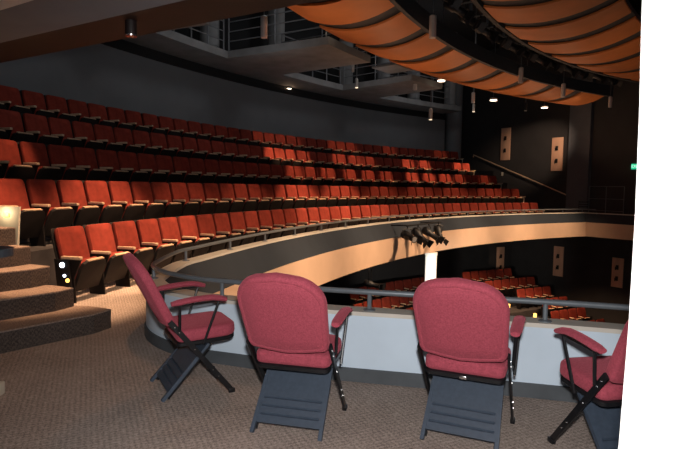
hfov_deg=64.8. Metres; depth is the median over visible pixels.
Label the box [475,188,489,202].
seat
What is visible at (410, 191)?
seat
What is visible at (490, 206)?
seat
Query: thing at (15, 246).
floor
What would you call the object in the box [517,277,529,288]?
seat
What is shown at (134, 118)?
seat
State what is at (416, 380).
baseboard
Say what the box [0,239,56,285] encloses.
floor
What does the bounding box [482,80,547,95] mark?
ceiling panel
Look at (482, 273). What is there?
seat
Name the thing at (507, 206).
seat
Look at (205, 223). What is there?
seat
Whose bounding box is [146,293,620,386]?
wall
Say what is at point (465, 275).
seat
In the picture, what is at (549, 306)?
seat
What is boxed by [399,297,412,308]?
seat
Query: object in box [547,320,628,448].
folding chair
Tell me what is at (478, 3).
ceiling
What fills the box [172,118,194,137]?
seat
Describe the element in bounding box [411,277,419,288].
seat
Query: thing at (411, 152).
seat
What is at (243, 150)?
seat
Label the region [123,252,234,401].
folding chair
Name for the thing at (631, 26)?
ceiling panel
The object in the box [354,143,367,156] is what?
seat
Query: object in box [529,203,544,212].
seat
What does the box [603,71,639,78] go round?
ceiling panel
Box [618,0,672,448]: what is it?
wall
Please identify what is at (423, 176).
seat
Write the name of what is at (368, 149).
seat
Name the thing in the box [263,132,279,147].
seat
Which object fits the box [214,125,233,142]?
seat
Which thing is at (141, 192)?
seat
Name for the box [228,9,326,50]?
walkway railing
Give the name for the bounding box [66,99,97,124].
seat
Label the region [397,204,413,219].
seat
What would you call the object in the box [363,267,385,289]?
stage light
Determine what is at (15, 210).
seat
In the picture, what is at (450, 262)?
wall
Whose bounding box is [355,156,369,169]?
seat
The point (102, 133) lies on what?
seat
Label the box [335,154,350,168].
seat
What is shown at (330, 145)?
seat
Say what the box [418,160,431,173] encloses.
seat
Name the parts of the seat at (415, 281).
backrest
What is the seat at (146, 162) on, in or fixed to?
on the floor
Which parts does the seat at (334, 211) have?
backrest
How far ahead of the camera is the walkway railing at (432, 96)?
23.31 m
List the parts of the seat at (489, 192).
backrest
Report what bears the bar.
attached to the wall at (375, 343)
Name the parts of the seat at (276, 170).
backrest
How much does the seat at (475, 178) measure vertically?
0.882 m
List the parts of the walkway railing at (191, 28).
rail, post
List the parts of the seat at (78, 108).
backrest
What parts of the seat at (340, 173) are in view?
backrest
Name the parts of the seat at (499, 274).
backrest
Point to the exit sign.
(633, 166)
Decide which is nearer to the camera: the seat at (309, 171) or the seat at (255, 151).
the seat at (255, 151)
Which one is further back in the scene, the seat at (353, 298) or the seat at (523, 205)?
the seat at (523, 205)
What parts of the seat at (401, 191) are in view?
backrest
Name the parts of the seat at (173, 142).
backrest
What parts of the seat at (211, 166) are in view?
backrest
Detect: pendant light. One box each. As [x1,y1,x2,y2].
[125,19,136,37]
[261,11,267,38]
[355,44,357,87]
[413,0,417,89]
[429,0,436,38]
[429,76,432,119]
[437,0,444,81]
[471,18,475,102]
[472,13,476,111]
[490,42,496,100]
[518,57,523,82]
[524,60,527,110]
[561,71,565,96]
[608,83,611,107]
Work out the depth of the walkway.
16.80 m
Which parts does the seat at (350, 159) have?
backrest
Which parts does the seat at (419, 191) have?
backrest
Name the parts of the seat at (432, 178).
backrest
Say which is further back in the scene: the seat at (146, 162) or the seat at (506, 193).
the seat at (506, 193)
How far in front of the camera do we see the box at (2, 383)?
3.54 m
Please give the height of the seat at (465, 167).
0.882 m
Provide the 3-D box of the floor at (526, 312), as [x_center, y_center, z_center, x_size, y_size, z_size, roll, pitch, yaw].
[3.683,5.597,19.879,19.517,2.970,2.778,-3,6,-44]
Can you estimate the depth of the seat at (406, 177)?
20.74 m
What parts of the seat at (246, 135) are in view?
backrest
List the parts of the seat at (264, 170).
backrest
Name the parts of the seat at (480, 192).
backrest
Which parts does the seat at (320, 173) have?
backrest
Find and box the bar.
[391,221,440,226]
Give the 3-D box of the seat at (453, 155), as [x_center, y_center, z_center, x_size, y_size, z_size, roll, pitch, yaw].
[5.695,-3.039,25.264,0.604,0.882,0.452,-2,5,-33]
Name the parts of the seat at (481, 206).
backrest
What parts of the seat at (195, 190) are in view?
backrest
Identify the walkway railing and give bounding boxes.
[173,19,223,49]
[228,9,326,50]
[281,26,366,53]
[283,35,340,83]
[343,51,409,84]
[378,62,433,78]
[380,72,450,104]
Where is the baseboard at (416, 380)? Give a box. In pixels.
[144,321,578,402]
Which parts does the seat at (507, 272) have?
backrest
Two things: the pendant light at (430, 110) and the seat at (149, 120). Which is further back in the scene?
the pendant light at (430, 110)
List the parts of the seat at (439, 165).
backrest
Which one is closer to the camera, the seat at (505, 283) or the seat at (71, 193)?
the seat at (71, 193)
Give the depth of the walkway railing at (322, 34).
16.28 m
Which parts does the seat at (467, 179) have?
backrest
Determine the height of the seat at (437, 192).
0.882 m
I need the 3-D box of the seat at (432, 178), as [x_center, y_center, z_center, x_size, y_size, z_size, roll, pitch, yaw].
[4.044,-1.663,21.880,0.555,0.882,0.452,-2,5,-40]
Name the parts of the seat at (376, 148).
backrest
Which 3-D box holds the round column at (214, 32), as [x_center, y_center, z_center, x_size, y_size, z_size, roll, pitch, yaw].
[-3.588,-6.603,14.980,0.680,3.389,0.670,1,4,0]
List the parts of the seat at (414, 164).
backrest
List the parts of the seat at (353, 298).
panel, backrest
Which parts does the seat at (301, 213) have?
backrest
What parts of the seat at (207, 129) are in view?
backrest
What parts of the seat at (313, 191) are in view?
backrest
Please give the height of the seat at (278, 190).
0.882 m
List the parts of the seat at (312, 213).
backrest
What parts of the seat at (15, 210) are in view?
panel, backrest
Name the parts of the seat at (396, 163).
backrest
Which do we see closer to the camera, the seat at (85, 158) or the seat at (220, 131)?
the seat at (85, 158)
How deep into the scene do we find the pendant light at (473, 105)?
21.17 m
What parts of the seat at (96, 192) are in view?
panel, armrest, backrest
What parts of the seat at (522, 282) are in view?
backrest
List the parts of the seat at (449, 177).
backrest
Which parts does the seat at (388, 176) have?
backrest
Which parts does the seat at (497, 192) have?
backrest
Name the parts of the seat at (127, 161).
backrest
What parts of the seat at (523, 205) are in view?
backrest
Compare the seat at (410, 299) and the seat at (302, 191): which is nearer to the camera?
the seat at (302, 191)
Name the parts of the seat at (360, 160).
backrest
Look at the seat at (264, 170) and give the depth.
14.73 m
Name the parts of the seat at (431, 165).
backrest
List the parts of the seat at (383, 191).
backrest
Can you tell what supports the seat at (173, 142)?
on the floor
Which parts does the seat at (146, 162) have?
backrest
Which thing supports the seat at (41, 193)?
on the floor at (40, 255)
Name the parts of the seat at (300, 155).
backrest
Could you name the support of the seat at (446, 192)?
on the floor at (40, 255)
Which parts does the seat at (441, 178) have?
backrest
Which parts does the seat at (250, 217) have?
backrest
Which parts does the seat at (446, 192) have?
backrest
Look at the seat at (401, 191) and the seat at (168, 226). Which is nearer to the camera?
the seat at (168, 226)
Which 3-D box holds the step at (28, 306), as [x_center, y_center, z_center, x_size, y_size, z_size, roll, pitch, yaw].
[-4.923,0.791,3.986,4.580,0.175,3.150,1,4,0]
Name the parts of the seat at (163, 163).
backrest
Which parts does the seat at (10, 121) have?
armrest, panel, backrest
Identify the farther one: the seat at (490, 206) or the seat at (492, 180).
the seat at (492, 180)
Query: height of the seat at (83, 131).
0.882 m
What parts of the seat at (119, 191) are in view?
panel, armrest, backrest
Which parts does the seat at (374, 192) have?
backrest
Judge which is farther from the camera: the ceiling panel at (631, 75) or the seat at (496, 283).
the seat at (496, 283)
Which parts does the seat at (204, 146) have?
backrest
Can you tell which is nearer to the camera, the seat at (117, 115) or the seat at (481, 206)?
the seat at (117, 115)
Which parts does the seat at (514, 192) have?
backrest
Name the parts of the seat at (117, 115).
backrest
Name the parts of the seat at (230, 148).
backrest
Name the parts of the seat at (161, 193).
panel, backrest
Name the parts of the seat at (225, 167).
backrest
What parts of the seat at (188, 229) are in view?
backrest, panel, armrest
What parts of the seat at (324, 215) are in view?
backrest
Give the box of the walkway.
[123,30,460,113]
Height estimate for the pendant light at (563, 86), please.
3.832 m
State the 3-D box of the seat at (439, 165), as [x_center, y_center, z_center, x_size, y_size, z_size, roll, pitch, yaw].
[4.655,-2.348,23.479,0.555,0.882,0.452,-2,5,-36]
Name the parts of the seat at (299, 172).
backrest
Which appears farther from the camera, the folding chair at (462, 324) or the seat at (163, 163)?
the seat at (163, 163)
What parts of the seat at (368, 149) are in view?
backrest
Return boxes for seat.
[0,85,31,113]
[0,102,6,109]
[0,109,34,142]
[0,129,7,139]
[0,139,34,179]
[0,164,3,178]
[0,179,44,244]
[16,141,61,180]
[19,90,55,117]
[20,113,60,144]
[23,179,73,245]
[44,95,76,121]
[45,144,86,180]
[46,117,82,147]
[50,226,105,302]
[54,180,99,225]
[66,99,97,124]
[70,121,104,149]
[71,147,108,181]
[82,180,122,223]
[82,223,127,293]
[86,103,115,127]
[92,124,123,151]
[94,149,129,181]
[105,107,133,129]
[106,181,144,220]
[110,221,153,286]
[112,127,141,153]
[116,151,148,181]
[124,110,149,132]
[128,182,164,218]
[131,130,158,154]
[134,219,174,274]
[136,153,166,181]
[141,113,165,134]
[149,132,174,156]
[149,182,181,217]
[154,155,182,182]
[156,217,192,263]
[157,116,180,136]
[165,135,190,157]
[168,182,198,215]
[171,157,198,182]
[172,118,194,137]
[176,215,210,257]
[181,137,204,158]
[186,121,208,139]
[186,183,214,214]
[188,158,213,182]
[194,214,226,253]
[196,139,218,159]
[200,123,221,141]
[201,183,229,213]
[203,159,227,183]
[210,141,231,161]
[211,213,241,249]
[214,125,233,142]
[217,160,240,183]
[217,183,243,212]
[223,142,244,161]
[226,127,245,144]
[227,212,254,245]
[231,161,253,183]
[232,184,256,210]
[236,144,256,162]
[239,129,257,145]
[242,211,268,242]
[245,163,265,183]
[246,184,269,210]
[249,145,268,163]
[251,131,269,146]
[256,210,281,239]
[257,163,277,184]
[259,184,281,209]
[261,147,279,164]
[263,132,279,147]
[269,164,289,184]
[270,209,293,236]
[272,148,290,165]
[272,185,293,208]
[274,134,290,149]
[281,165,300,184]
[282,209,305,234]
[284,149,301,165]
[284,185,304,208]
[285,135,301,150]
[293,166,311,184]
[294,150,311,166]
[294,208,316,232]
[295,137,311,151]
[296,185,315,207]
[304,167,321,185]
[305,151,321,167]
[306,138,321,152]
[306,185,326,206]
[306,207,327,230]
[314,167,331,185]
[315,139,330,152]
[316,152,331,167]
[317,207,337,228]
[318,185,336,206]
[325,140,340,153]
[325,168,341,185]
[326,153,341,168]
[328,186,346,205]
[328,206,347,227]
[335,141,349,154]
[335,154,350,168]
[335,169,351,185]
[338,206,357,225]
[339,186,356,205]
[344,142,358,155]
[345,155,360,169]
[345,169,361,185]
[349,186,365,205]
[349,206,366,224]
[349,288,363,305]
[352,303,362,306]
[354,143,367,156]
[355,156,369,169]
[355,170,370,185]
[358,186,375,204]
[358,286,372,300]
[359,205,377,222]
[363,144,376,156]
[364,157,378,170]
[364,170,379,186]
[367,287,381,298]
[368,186,384,204]
[369,205,386,222]
[372,145,385,157]
[372,298,381,307]
[373,157,387,170]
[374,171,388,186]
[378,187,393,204]
[378,205,395,220]
[380,296,394,308]
[381,146,394,158]
[383,158,396,171]
[383,171,398,186]
[385,281,394,290]
[387,187,403,203]
[388,204,404,220]
[389,296,403,308]
[390,147,403,158]
[392,159,405,171]
[392,172,406,186]
[393,280,406,290]
[396,187,411,203]
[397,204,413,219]
[399,147,411,159]
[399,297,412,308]
[400,159,414,172]
[401,172,415,186]
[402,279,415,291]
[406,187,420,203]
[407,148,420,159]
[407,204,422,218]
[408,291,414,303]
[409,160,422,172]
[410,173,424,186]
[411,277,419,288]
[414,187,429,203]
[416,149,428,160]
[416,204,431,217]
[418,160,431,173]
[419,173,432,187]
[419,277,424,283]
[423,187,438,203]
[424,150,436,161]
[425,204,440,217]
[427,161,439,173]
[428,173,441,187]
[433,150,445,161]
[433,188,446,202]
[434,203,447,216]
[435,161,448,173]
[436,174,450,187]
[441,151,453,162]
[441,188,455,202]
[442,203,457,216]
[444,162,456,174]
[445,174,458,187]
[450,151,463,162]
[450,188,463,202]
[451,203,465,215]
[452,162,464,174]
[454,175,466,187]
[458,188,472,202]
[460,203,474,214]
[461,163,475,174]
[461,272,470,279]
[462,175,475,187]
[467,188,480,202]
[468,203,483,214]
[470,271,482,281]
[471,175,483,187]
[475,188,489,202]
[477,203,491,214]
[478,270,489,282]
[479,175,492,188]
[484,188,497,202]
[484,280,492,285]
[486,203,500,213]
[486,269,497,279]
[488,176,502,188]
[492,279,504,294]
[493,189,506,202]
[494,203,508,213]
[495,269,506,279]
[501,189,514,202]
[501,279,513,295]
[503,203,516,213]
[503,268,514,278]
[509,278,521,296]
[510,189,525,202]
[512,203,523,213]
[516,288,527,309]
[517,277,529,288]
[520,203,533,212]
[524,288,536,307]
[526,276,538,287]
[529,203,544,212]
[533,287,545,306]
[541,298,554,317]
[542,286,554,297]
[549,310,559,318]
[550,297,563,309]
[558,296,571,308]
[558,309,570,319]
[567,308,581,320]
[576,307,590,320]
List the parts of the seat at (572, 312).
backrest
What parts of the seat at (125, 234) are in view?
panel, backrest, armrest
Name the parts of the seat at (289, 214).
backrest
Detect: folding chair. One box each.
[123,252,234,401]
[237,272,352,441]
[413,278,525,448]
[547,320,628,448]
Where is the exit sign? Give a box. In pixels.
[631,164,636,168]
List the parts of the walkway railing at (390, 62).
rail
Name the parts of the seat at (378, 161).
backrest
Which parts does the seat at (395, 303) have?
backrest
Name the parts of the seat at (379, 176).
backrest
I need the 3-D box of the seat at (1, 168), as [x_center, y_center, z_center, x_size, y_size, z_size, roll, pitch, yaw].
[-4.870,-0.763,7.172,0.452,0.882,0.555,2,4,12]
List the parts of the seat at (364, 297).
backrest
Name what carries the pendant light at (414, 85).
hanging from the ceiling at (449, 19)
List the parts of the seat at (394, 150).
backrest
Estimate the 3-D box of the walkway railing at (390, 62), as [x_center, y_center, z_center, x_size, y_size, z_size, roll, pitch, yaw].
[2.696,-5.709,20.032,0.044,1.089,2.939,-3,6,-44]
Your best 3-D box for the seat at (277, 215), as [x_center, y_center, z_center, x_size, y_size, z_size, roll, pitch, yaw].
[-1.271,0.100,12.218,0.452,0.882,0.555,3,4,25]
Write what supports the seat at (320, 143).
on the floor
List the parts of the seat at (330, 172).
backrest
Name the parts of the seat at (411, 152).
backrest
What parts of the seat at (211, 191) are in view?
backrest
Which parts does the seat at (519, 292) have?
backrest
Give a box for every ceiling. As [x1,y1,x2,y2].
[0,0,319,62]
[166,22,209,30]
[228,0,604,101]
[343,74,441,97]
[389,0,612,96]
[415,0,641,49]
[471,0,639,82]
[481,0,640,72]
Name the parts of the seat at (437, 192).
backrest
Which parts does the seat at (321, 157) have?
backrest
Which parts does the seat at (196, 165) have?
backrest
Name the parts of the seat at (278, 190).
backrest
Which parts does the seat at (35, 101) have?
backrest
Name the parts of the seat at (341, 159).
backrest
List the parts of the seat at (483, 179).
backrest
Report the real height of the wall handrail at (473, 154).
2.442 m
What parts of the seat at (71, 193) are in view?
panel, armrest, backrest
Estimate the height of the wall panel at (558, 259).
1.450 m
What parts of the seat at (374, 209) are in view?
backrest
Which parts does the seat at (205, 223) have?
backrest, panel, armrest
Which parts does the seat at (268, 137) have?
backrest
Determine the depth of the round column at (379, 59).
21.80 m
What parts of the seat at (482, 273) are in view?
backrest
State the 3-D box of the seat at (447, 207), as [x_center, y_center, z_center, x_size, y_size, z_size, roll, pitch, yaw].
[4.205,-0.342,19.676,0.555,0.882,0.452,-3,5,-43]
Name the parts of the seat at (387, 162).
backrest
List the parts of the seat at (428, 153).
backrest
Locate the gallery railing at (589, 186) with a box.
[588,186,624,213]
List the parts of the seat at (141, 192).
panel, backrest, armrest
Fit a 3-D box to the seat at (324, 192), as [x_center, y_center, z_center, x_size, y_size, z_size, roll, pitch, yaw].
[-0.289,-0.716,15.755,0.452,0.882,0.555,4,5,34]
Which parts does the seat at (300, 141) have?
backrest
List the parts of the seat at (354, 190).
backrest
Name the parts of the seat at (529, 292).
backrest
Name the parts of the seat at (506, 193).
backrest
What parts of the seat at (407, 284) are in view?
backrest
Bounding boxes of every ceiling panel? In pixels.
[0,0,32,9]
[288,0,393,24]
[319,12,420,44]
[356,33,446,59]
[389,49,470,71]
[420,62,496,81]
[451,72,517,88]
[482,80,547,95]
[483,0,606,23]
[488,0,517,0]
[505,0,630,40]
[511,87,573,100]
[528,16,640,53]
[544,92,602,104]
[552,36,640,63]
[577,56,639,71]
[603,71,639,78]
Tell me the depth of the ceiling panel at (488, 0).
10.89 m
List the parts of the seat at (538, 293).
backrest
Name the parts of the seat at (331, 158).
backrest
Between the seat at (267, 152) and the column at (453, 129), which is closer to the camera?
the seat at (267, 152)
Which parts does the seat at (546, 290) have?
backrest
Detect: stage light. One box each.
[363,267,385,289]
[400,227,422,245]
[411,225,433,248]
[421,224,444,244]
[433,223,448,245]
[443,0,579,78]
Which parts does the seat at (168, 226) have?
backrest, panel, armrest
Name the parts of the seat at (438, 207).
backrest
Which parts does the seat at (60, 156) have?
armrest, backrest, panel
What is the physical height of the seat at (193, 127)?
0.882 m
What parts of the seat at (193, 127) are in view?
backrest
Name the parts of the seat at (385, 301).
backrest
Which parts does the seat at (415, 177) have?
backrest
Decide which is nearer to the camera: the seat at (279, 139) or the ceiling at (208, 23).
the ceiling at (208, 23)
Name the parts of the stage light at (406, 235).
barn door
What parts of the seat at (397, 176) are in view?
backrest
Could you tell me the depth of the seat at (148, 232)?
8.04 m
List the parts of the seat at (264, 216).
backrest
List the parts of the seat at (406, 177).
backrest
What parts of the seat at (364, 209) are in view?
backrest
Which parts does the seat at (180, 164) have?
backrest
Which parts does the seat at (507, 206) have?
backrest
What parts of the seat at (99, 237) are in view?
panel, backrest, armrest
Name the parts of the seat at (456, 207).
backrest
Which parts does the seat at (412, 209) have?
backrest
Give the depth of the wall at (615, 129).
24.75 m
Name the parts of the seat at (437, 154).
backrest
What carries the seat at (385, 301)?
on the floor at (511, 304)
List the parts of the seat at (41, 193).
panel, armrest, backrest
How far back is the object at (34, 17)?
4.01 m
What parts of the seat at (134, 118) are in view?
backrest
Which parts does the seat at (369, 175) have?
backrest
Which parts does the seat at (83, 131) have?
backrest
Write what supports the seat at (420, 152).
on the floor at (484, 173)
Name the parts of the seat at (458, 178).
backrest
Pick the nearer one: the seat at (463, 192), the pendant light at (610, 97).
the pendant light at (610, 97)
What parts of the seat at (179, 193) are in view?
backrest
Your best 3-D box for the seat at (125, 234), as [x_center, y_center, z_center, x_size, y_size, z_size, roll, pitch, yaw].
[-2.926,0.401,7.578,0.452,0.882,0.555,2,4,14]
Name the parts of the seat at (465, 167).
backrest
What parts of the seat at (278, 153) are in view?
backrest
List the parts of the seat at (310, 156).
backrest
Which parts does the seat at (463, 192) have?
backrest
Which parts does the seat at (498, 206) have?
backrest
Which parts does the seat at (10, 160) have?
panel, backrest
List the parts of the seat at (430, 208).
backrest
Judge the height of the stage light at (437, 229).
0.681 m
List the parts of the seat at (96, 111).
backrest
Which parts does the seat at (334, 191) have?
backrest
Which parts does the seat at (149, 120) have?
backrest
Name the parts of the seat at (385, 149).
backrest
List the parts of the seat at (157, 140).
backrest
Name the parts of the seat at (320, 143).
backrest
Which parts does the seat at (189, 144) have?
backrest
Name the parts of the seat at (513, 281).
backrest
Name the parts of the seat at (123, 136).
backrest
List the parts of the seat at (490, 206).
backrest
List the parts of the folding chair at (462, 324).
rail, backrest, panel, seat frame, seat, rail, armrest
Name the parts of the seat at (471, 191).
backrest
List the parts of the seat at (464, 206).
backrest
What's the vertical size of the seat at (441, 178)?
0.882 m
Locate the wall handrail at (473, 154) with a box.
[473,154,565,194]
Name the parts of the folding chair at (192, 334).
backrest, panel, armrest, leg, armrest, seat frame, seat, rail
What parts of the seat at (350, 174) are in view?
backrest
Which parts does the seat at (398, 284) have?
backrest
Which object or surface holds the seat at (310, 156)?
on the floor
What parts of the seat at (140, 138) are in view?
backrest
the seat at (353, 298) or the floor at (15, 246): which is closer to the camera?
the floor at (15, 246)
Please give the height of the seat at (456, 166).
0.882 m
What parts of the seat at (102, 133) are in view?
backrest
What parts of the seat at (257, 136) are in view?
backrest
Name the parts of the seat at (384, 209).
backrest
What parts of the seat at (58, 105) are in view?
backrest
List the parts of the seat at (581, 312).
backrest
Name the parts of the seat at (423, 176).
backrest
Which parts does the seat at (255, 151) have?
backrest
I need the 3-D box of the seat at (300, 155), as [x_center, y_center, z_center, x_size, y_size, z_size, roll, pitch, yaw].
[-1.115,-2.027,17.673,0.452,0.882,0.555,4,5,36]
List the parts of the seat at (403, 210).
backrest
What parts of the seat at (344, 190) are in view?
backrest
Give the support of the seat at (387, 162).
on the floor
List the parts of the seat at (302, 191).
backrest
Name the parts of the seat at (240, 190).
backrest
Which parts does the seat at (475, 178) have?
backrest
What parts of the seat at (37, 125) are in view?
panel, backrest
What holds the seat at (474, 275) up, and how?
on the floor
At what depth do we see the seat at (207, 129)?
15.32 m
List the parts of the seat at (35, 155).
armrest, panel, backrest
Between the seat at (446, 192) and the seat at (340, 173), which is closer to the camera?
the seat at (340, 173)
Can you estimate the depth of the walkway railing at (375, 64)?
18.84 m
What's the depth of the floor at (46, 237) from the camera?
7.56 m
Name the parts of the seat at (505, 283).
backrest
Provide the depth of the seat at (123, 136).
11.38 m
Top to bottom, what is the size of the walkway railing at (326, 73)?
1.089 m
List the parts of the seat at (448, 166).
backrest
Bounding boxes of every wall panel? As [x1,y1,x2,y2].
[496,247,504,268]
[500,128,510,159]
[551,137,563,170]
[553,246,563,276]
[611,257,623,287]
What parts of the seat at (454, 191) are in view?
backrest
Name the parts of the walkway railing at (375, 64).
rail, rail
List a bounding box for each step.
[0,229,15,245]
[0,247,30,267]
[0,267,49,291]
[0,289,73,320]
[0,306,110,332]
[0,310,110,353]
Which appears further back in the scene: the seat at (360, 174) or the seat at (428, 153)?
the seat at (428, 153)
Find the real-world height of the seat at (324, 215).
0.882 m
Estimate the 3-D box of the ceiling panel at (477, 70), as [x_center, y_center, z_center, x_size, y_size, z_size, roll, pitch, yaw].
[3.864,-4.765,16.652,2.058,0.300,1.322,4,5,42]
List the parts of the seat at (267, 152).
backrest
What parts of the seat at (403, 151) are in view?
backrest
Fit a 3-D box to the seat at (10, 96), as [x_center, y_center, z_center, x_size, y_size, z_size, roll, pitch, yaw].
[-6.025,-2.134,9.866,0.452,0.882,0.555,2,4,17]
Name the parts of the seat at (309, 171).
backrest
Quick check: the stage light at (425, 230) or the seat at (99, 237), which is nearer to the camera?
the seat at (99, 237)
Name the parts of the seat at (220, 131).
backrest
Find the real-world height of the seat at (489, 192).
0.882 m
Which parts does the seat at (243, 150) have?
backrest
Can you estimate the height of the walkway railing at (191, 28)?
1.089 m
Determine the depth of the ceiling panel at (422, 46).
13.64 m
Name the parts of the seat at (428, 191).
backrest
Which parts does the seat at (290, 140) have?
backrest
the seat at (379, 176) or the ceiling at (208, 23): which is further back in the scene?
the seat at (379, 176)
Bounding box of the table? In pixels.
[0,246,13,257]
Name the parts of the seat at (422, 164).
backrest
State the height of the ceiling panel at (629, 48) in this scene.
0.410 m
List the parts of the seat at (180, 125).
backrest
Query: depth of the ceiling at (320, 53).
14.60 m
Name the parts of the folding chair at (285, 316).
rail, backrest, panel, seat frame, seat, rail, armrest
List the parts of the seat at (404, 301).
backrest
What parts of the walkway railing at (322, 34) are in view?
rail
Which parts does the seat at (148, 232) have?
panel, backrest, armrest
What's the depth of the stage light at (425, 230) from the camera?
14.60 m
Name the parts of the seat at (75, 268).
panel, panel, backrest, armrest, seat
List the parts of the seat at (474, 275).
backrest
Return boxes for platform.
[372,63,412,73]
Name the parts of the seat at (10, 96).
backrest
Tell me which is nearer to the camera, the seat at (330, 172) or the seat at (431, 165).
the seat at (330, 172)
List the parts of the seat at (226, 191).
backrest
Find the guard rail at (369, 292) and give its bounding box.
[150,209,629,322]
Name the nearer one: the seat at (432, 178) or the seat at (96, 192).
the seat at (96, 192)
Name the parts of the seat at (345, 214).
backrest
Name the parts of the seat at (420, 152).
backrest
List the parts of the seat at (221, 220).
backrest, armrest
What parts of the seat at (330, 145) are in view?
backrest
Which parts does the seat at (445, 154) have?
backrest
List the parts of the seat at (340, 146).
backrest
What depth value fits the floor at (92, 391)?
3.37 m
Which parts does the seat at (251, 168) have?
backrest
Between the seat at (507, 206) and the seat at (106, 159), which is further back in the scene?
the seat at (507, 206)
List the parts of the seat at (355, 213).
backrest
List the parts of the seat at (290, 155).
backrest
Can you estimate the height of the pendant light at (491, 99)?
3.703 m
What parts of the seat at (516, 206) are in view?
backrest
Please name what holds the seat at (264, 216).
on the floor at (92, 391)
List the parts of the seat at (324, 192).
backrest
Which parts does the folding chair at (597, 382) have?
rail, armrest, seat frame, seat, panel, backrest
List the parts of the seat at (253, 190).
backrest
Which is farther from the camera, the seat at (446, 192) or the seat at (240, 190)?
the seat at (446, 192)
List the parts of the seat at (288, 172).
backrest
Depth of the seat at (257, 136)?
17.19 m
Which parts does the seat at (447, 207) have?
backrest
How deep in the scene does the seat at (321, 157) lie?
18.48 m
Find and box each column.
[200,20,218,47]
[268,7,284,44]
[339,38,352,84]
[377,57,389,78]
[407,70,419,99]
[425,252,437,280]
[444,32,456,105]
[445,83,462,158]
[565,67,595,212]
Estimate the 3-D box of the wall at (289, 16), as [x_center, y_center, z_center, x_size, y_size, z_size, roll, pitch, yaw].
[-2.950,-6.380,14.238,3.747,3.730,27.681,3,5,28]
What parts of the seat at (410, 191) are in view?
backrest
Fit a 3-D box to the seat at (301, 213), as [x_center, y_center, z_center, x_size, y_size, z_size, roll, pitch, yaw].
[-0.786,0.039,13.185,0.452,0.882,0.555,3,5,28]
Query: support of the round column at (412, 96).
on the walkway
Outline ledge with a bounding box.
[150,212,634,333]
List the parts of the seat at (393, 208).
backrest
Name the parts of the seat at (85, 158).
backrest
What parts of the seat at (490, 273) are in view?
backrest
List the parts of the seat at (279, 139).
backrest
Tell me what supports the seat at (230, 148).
on the floor
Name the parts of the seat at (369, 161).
backrest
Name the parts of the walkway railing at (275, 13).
post, rail, rail, rail, post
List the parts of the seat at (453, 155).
backrest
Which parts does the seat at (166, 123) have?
backrest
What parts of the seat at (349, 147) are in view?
backrest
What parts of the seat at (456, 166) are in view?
backrest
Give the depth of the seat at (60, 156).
8.71 m
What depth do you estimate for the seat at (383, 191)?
18.29 m
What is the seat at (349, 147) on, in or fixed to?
on the floor at (484, 173)
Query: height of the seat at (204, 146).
0.882 m
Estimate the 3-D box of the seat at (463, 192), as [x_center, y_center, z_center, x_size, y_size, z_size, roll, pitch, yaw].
[5.284,-1.053,21.746,0.555,0.882,0.452,-2,5,-38]
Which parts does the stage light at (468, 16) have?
stage light, barn door, barn door, stage light, barn door, stage light, barn door, lighting catwalk, stage light, barn door, stage light, barn door, stage light, barn door, stage light, barn door, stage light, stage light, stage light, stage light, stage light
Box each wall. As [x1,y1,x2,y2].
[0,44,444,150]
[100,41,445,119]
[115,7,444,116]
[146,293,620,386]
[319,241,511,305]
[461,11,641,214]
[511,236,633,323]
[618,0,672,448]
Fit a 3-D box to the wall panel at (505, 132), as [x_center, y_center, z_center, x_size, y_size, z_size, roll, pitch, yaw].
[8.481,-4.039,26.613,0.100,1.600,0.560,-2,5,-33]
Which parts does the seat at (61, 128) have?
backrest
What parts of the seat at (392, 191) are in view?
backrest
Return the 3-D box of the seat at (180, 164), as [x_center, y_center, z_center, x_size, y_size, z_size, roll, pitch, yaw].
[-3.388,-1.072,11.869,0.452,0.882,0.555,3,4,23]
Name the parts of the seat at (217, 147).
backrest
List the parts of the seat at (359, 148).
backrest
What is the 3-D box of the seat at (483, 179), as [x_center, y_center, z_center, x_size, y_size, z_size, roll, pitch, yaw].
[6.696,-1.759,23.818,0.555,0.882,0.452,-2,5,-33]
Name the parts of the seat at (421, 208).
backrest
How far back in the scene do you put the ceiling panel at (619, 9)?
12.64 m
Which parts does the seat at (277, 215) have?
backrest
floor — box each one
[0,227,14,229]
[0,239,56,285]
[0,271,596,448]
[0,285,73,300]
[10,245,29,248]
[19,236,50,241]
[470,170,493,175]
[497,183,506,188]
[505,295,554,306]
[510,305,572,316]
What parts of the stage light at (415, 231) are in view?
barn door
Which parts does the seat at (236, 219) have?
backrest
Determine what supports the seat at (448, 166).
on the floor at (503, 186)
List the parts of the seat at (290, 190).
backrest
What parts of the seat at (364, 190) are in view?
backrest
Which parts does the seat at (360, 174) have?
backrest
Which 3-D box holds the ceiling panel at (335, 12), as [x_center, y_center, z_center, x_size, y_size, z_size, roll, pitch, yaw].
[0.034,-4.408,10.750,2.058,0.300,1.322,3,4,24]
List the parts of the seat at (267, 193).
backrest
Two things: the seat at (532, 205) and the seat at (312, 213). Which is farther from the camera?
the seat at (532, 205)
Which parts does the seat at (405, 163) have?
backrest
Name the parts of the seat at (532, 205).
backrest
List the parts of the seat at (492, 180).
backrest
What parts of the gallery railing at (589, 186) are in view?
rail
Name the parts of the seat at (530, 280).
backrest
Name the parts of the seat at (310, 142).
backrest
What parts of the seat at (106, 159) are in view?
backrest, panel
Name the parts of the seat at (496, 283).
backrest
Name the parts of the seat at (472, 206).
backrest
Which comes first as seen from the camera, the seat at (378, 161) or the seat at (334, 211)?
the seat at (334, 211)
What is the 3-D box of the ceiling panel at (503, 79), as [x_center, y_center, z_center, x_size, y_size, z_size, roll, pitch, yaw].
[5.091,-4.835,17.922,1.322,0.300,2.058,-3,6,-44]
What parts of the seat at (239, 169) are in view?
backrest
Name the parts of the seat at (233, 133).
backrest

